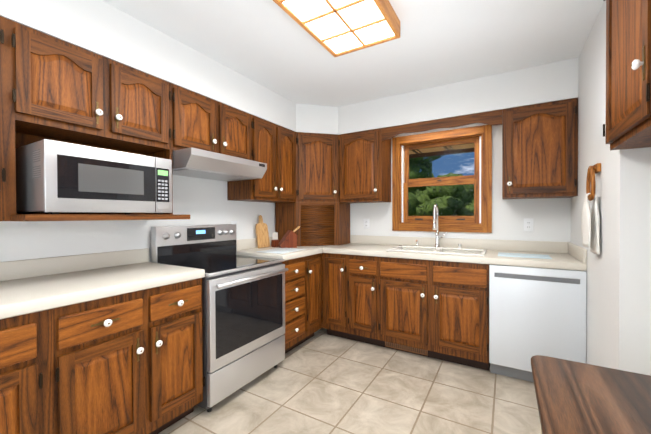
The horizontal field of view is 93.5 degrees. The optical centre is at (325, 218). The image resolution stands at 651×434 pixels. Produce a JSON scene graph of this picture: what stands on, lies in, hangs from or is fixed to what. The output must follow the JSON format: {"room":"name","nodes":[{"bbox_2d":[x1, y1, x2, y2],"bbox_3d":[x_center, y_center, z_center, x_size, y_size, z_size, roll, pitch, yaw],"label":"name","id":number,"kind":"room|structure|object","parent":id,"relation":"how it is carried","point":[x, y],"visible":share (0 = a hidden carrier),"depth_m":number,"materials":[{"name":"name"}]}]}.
{"room":"kitchen","nodes":[
{"label":"kitchen","id":0,"kind":"room"},
{"bbox_2d":[0,175,274,261],"bbox_3d":[-1.859,0.026,1.486,0.150,2.500,6.350,0,1,31],"label":"wall","id":1,"kind":"structure","parent":0,"point":[200,201],"depth_m":2.16,"materials":[{"name":"paint"}]},
{"bbox_2d":[0,16,23,220],"bbox_3d":[-1.782,-0.447,1.140,0.329,0.928,0.835,0,1,31],"label":"upper cabinet","id":2,"kind":"object","parent":1,"relation":"attached to","point":[11,94],"depth_m":1.41,"materials":[{"name":"brown wood"}]},
{"bbox_2d":[20,24,175,155],"bbox_3d":[-1.381,-0.691,1.817,0.329,0.455,0.782,0,1,31],"label":"upper cabinet","id":3,"kind":"object","parent":1,"relation":"attached to","point":[53,88],"depth_m":1.69,"materials":[{"name":"brown wood"}]},
{"bbox_2d":[15,139,171,214],"bbox_3d":[-1.305,-0.192,1.754,0.469,0.338,0.611,0,1,31],"label":"microwave","id":4,"kind":"object","parent":3,"relation":"in","point":[54,177],"visible":0.94,"depth_m":1.53,"materials":[{"name":"silver metal"}]},
{"bbox_2d":[152,85,255,160],"bbox_3d":[-0.987,-0.699,2.485,0.329,0.455,0.769,0,1,31],"label":"upper cabinet","id":5,"kind":"object","parent":1,"relation":"attached to","point":[202,122],"depth_m":2.35,"materials":[{"name":"brown wood"}]},
{"bbox_2d":[172,147,266,180],"bbox_3d":[-0.905,-0.405,2.452,0.499,0.128,0.738,0,1,31],"label":"range hood","id":6,"kind":"object","parent":5,"relation":"attached to","point":[196,163],"visible":0.89,"depth_m":2.27,"materials":[{"name":"silver metal"}]},
{"bbox_2d":[227,117,296,202],"bbox_3d":[-0.619,-0.553,3.108,0.329,0.760,0.672,0,1,31],"label":"upper cabinet","id":7,"kind":"object","parent":1,"relation":"attached to","point":[275,144],"depth_m":2.97,"materials":[{"name":"brown wood"}]},
{"bbox_2d":[158,328,540,433],"bbox_3d":[-0.450,1.329,0.581,3.600,0.100,6.600,0,1,31],"label":"floor","id":8,"kind":"structure","parent":0,"point":[321,381],"depth_m":2.14,"materials":[{"name":"tile"}]},
{"bbox_2d":[0,308,55,433],"bbox_3d":[-1.548,0.831,1.236,0.619,0.892,0.480,0,1,31],"label":"base cabinet","id":9,"kind":"object","parent":8,"relation":"on","point":[27,341],"depth_m":1.23,"materials":[{"name":"brown wood"}]},
{"bbox_2d":[56,278,204,433],"bbox_3d":[-1.230,0.825,1.774,0.619,0.892,0.769,0,1,31],"label":"base cabinet","id":10,"kind":"object","parent":8,"relation":"on","point":[130,363],"depth_m":1.57,"materials":[{"name":"brown wood"}]},
{"bbox_2d":[0,248,204,318],"bbox_3d":[-1.601,0.308,1.145,0.638,0.152,2.219,0,1,31],"label":"countertop","id":11,"kind":"structure","parent":10,"relation":"on","point":[27,286],"depth_m":1.65,"materials":[{"name":"laminate"}]},
{"bbox_2d":[151,224,288,411],"bbox_3d":[-0.786,0.661,2.410,0.698,1.204,0.770,0,1,31],"label":"range","id":12,"kind":"object","parent":8,"relation":"on","point":[243,310],"visible":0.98,"depth_m":2.25,"materials":[{"name":"silver metal"}]},
{"bbox_2d":[282,253,321,353],"bbox_3d":[-0.461,0.810,3.073,0.619,0.892,0.687,0,1,31],"label":"base cabinet","id":13,"kind":"object","parent":8,"relation":"on","point":[303,279],"depth_m":2.89,"materials":[{"name":"brown wood"}]},
{"bbox_2d":[236,237,323,259],"bbox_3d":[-0.468,0.286,3.056,0.644,0.152,0.659,0,1,31],"label":"countertop","id":14,"kind":"structure","parent":13,"relation":"on","point":[245,247],"depth_m":2.98,"materials":[{"name":"laminate"}]},
{"bbox_2d":[255,215,269,247],"bbox_3d":[-0.669,0.137,3.236,0.070,0.343,0.170,0,1,31],"label":"cutting board","id":15,"kind":"object","parent":14,"relation":"on","point":[262,234],"visible":0.97,"depth_m":3.23,"materials":[{"name":"brown wood"}]},
{"bbox_2d":[271,232,278,246],"bbox_3d":[-0.541,0.230,3.294,0.070,0.155,0.050,-1,1,-42],"label":"knife","id":16,"kind":"object","parent":14,"relation":"on","point":[274,241],"visible":0.94,"depth_m":3.28,"materials":[{"name":"brown wood"}]},
{"bbox_2d":[256,248,303,253],"bbox_3d":[-0.423,0.308,2.944,0.300,0.004,0.400,0,1,28],"label":"cutting mat","id":17,"kind":"object","parent":14,"relation":"on","point":[281,250],"visible":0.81,"depth_m":2.92,"materials":[{"name":"white plastic"}]},
{"bbox_2d":[278,226,299,247],"bbox_3d":[-0.378,0.195,3.226,0.238,0.225,0.090,0,1,-28],"label":"knife block","id":18,"kind":"object","parent":14,"relation":"on","point":[289,239],"visible":1,"depth_m":3.19,"materials":[{"name":"brown wood"}]},
{"bbox_2d":[322,253,401,346],"bbox_3d":[0.389,0.805,3.307,0.646,0.892,0.619,0,1,31],"label":"base cabinet","id":19,"kind":"object","parent":8,"relation":"on","point":[362,295],"depth_m":2.98,"materials":[{"name":"brown wood"}]},
{"bbox_2d":[385,341,427,355],"bbox_3d":[0.750,1.199,2.868,0.400,0.086,0.006,0,1,31],"label":"air vent","id":20,"kind":"object","parent":19,"relation":"attached to","point":[407,348],"visible":0.65,"depth_m":2.86,"materials":[{"name":"brown plastic"}]},
{"bbox_2d":[324,204,586,270],"bbox_3d":[0.770,0.169,3.075,2.756,0.626,0.638,0,1,31],"label":"countertop","id":21,"kind":"structure","parent":19,"relation":"on","point":[564,255],"depth_m":2.83,"materials":[{"name":"laminate"}]},
{"bbox_2d":[386,245,486,255],"bbox_3d":[1.053,0.388,2.906,0.830,0.188,0.480,0,1,31],"label":"sink","id":22,"kind":"object","parent":21,"relation":"in","point":[436,249],"depth_m":2.97,"materials":[{"name":"ceramic"}]},
{"bbox_2d":[416,204,461,247],"bbox_3d":[1.098,0.074,3.032,0.442,0.438,0.190,0,1,31],"label":"faucet","id":23,"kind":"object","parent":21,"relation":"on","point":[435,226],"depth_m":3.07,"materials":[{"name":"silver metal"}]},
{"bbox_2d":[498,252,551,258],"bbox_3d":[1.624,0.305,2.515,0.360,0.004,0.260,0,1,31],"label":"cutting mat","id":24,"kind":"object","parent":21,"relation":"on","point":[540,256],"visible":0.96,"depth_m":2.50,"materials":[{"name":"white plastic"}]},
{"bbox_2d":[489,264,586,381],"bbox_3d":[1.697,0.808,2.519,0.591,0.888,0.608,0,1,31],"label":"dishwasher","id":25,"kind":"object","parent":8,"relation":"on","point":[533,311],"visible":0.79,"depth_m":2.27,"materials":[{"name":"white painted metal"},{"name":"grey plastic"}]},
{"bbox_2d":[531,355,650,433],"bbox_3d":[0.758,0.900,0.501,0.640,0.749,1.220,0,1,31],"label":"table","id":26,"kind":"object","parent":8,"relation":"on","point":[573,397],"visible":1,"depth_m":0.89,"materials":[{"name":"brown wood"}]},
{"bbox_2d":[102,0,603,106],"bbox_3d":[-0.459,-1.271,0.557,3.600,0.100,6.600,0,1,31],"label":"ceiling","id":27,"kind":"structure","parent":0,"point":[272,45],"depth_m":2.16,"materials":[{"name":"paint"}]},
{"bbox_2d":[0,0,578,134],"bbox_3d":[-0.190,-1.075,1.446,2.758,0.307,4.399,0,1,31],"label":"soffit ceiling","id":28,"kind":"structure","parent":27,"relation":"attached to","point":[103,29],"depth_m":2.46,"materials":[{"name":"paint"}]},
{"bbox_2d":[273,0,399,56],"bbox_3d":[-0.054,-1.180,1.498,0.470,0.099,1.270,0,1,31],"label":"ceiling light","id":29,"kind":"object","parent":27,"relation":"attached to","point":[335,28],"visible":1,"depth_m":1.78,"materials":[{"name":"brown wood"}]},
{"bbox_2d":[350,123,570,241],"bbox_3d":[1.100,-0.001,3.338,3.060,2.500,0.150,0,1,31],"label":"wall","id":30,"kind":"structure","parent":0,"point":[551,217],"depth_m":2.92,"materials":[{"name":"paint"}]},
{"bbox_2d":[275,132,349,245],"bbox_3d":[-0.140,-0.318,3.593,0.660,1.243,0.663,0,1,31],"label":"upper cabinet","id":31,"kind":"object","parent":30,"relation":"attached to","point":[317,212],"visible":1,"depth_m":3.38,"materials":[{"name":"brown wood"}]},
{"bbox_2d":[339,128,390,202],"bbox_3d":[0.441,-0.560,3.441,0.502,0.760,0.329,0,1,31],"label":"upper cabinet","id":32,"kind":"object","parent":30,"relation":"attached to","point":[364,156],"depth_m":3.29,"materials":[{"name":"brown wood"}]},
{"bbox_2d":[364,219,368,228],"bbox_3d":[0.483,0.063,3.611,0.074,0.116,0.008,0,1,31],"label":"electrical outlet","id":33,"kind":"object","parent":30,"relation":"attached to","point":[366,223],"visible":1,"depth_m":3.61,"materials":[{"name":"white plastic"}]},
{"bbox_2d":[409,143,473,157],"bbox_3d":[1.258,-0.922,3.857,4.000,0.130,0.900,0,1,31],"label":"roof eave","id":34,"kind":"object","parent":30,"relation":"attached to","point":[449,150],"depth_m":4.07,"materials":[{"name":"brown wood"}]},
{"bbox_2d":[392,125,491,232],"bbox_3d":[1.212,-0.381,3.251,0.980,1.040,0.177,0,1,31],"label":"window","id":35,"kind":"structure","parent":30,"relation":"in","point":[480,179],"depth_m":3.17,"materials":[{"name":"brown wood"}]},
{"bbox_2d":[524,219,532,230],"bbox_3d":[1.857,0.061,2.800,0.074,0.116,0.008,0,1,31],"label":"electrical outlet","id":36,"kind":"object","parent":30,"relation":"attached to","point":[528,224],"visible":1,"depth_m":2.80,"materials":[{"name":"white plastic"}]},
{"bbox_2d":[499,98,577,198],"bbox_3d":[1.814,-0.557,2.630,0.508,0.760,0.329,0,1,31],"label":"upper cabinet","id":37,"kind":"object","parent":30,"relation":"attached to","point":[540,150],"depth_m":2.48,"materials":[{"name":"brown wood"}]},
{"bbox_2d":[571,0,650,375],"bbox_3d":[1.964,0.008,1.968,0.420,2.500,1.330,0,1,31],"label":"wall","id":38,"kind":"structure","parent":0,"point":[618,313],"depth_m":1.62,"materials":[{"name":"paint"}]},
{"bbox_2d":[586,163,600,200],"bbox_3d":[1.614,-0.215,1.843,0.053,0.218,0.157,0,1,31],"label":"towel ring","id":39,"kind":"object","parent":38,"relation":"attached to","point":[593,170],"visible":0.9,"depth_m":1.81,"materials":[{"name":"brown wood"}]},
{"bbox_2d":[581,193,599,253],"bbox_3d":[1.598,0.028,1.848,0.066,0.362,0.150,0,1,31],"label":"hanging towel","id":40,"kind":"object","parent":39,"relation":"hanging from","point":[590,223],"visible":0.98,"depth_m":1.82,"materials":[{"name":"fabric"}]},
{"bbox_2d":[603,0,650,149],"bbox_3d":[1.374,-0.768,1.172,0.331,0.870,0.620,0,1,31],"label":"upper cabinet","id":41,"kind":"object","parent":38,"relation":"attached to","point":[628,74],"visible":1,"depth_m":1.22,"materials":[{"name":"brown wood"}]},
{"label":"outside","id":42,"kind":"structure","parent":0,"visible":0},
{"bbox_3d":[15.092,1.506,30.022,80.000,0.100,59.700,0,1,31],"label":"ground","id":43,"kind":"structure","parent":42,"visible":0},
{"bbox_2d":[408,189,423,215],"bbox_3d":[6.068,-1.277,26.613,6.910,5.591,6.128,0,1,31],"label":"tree","id":44,"kind":"object","parent":43,"relation":"on","point":[413,206],"depth_m":23.73,"materials":[{"name":"green plant"}]},
{"bbox_2d":[408,173,434,215],"bbox_3d":[8.673,-1.149,26.830,4.989,5.312,5.854,0,1,31],"label":"tree","id":45,"kind":"object","parent":43,"relation":"on","point":[419,194],"depth_m":24.82,"materials":[{"name":"green plant"}]},
{"bbox_2d":[408,155,443,209],"bbox_3d":[3.512,-3.587,16.980,6.107,10.404,6.509,0,1,31],"label":"tree","id":46,"kind":"object","parent":43,"relation":"on","point":[415,164],"depth_m":15.39,"materials":[{"name":"green plant"}]},
{"bbox_2d":[411,173,473,215],"bbox_3d":[9.399,-1.024,24.035,5.948,5.108,5.305,0,1,31],"label":"tree","id":47,"kind":"object","parent":43,"relation":"on","point":[460,195],"depth_m":22.58,"materials":[{"name":"green plant"}]}
]}

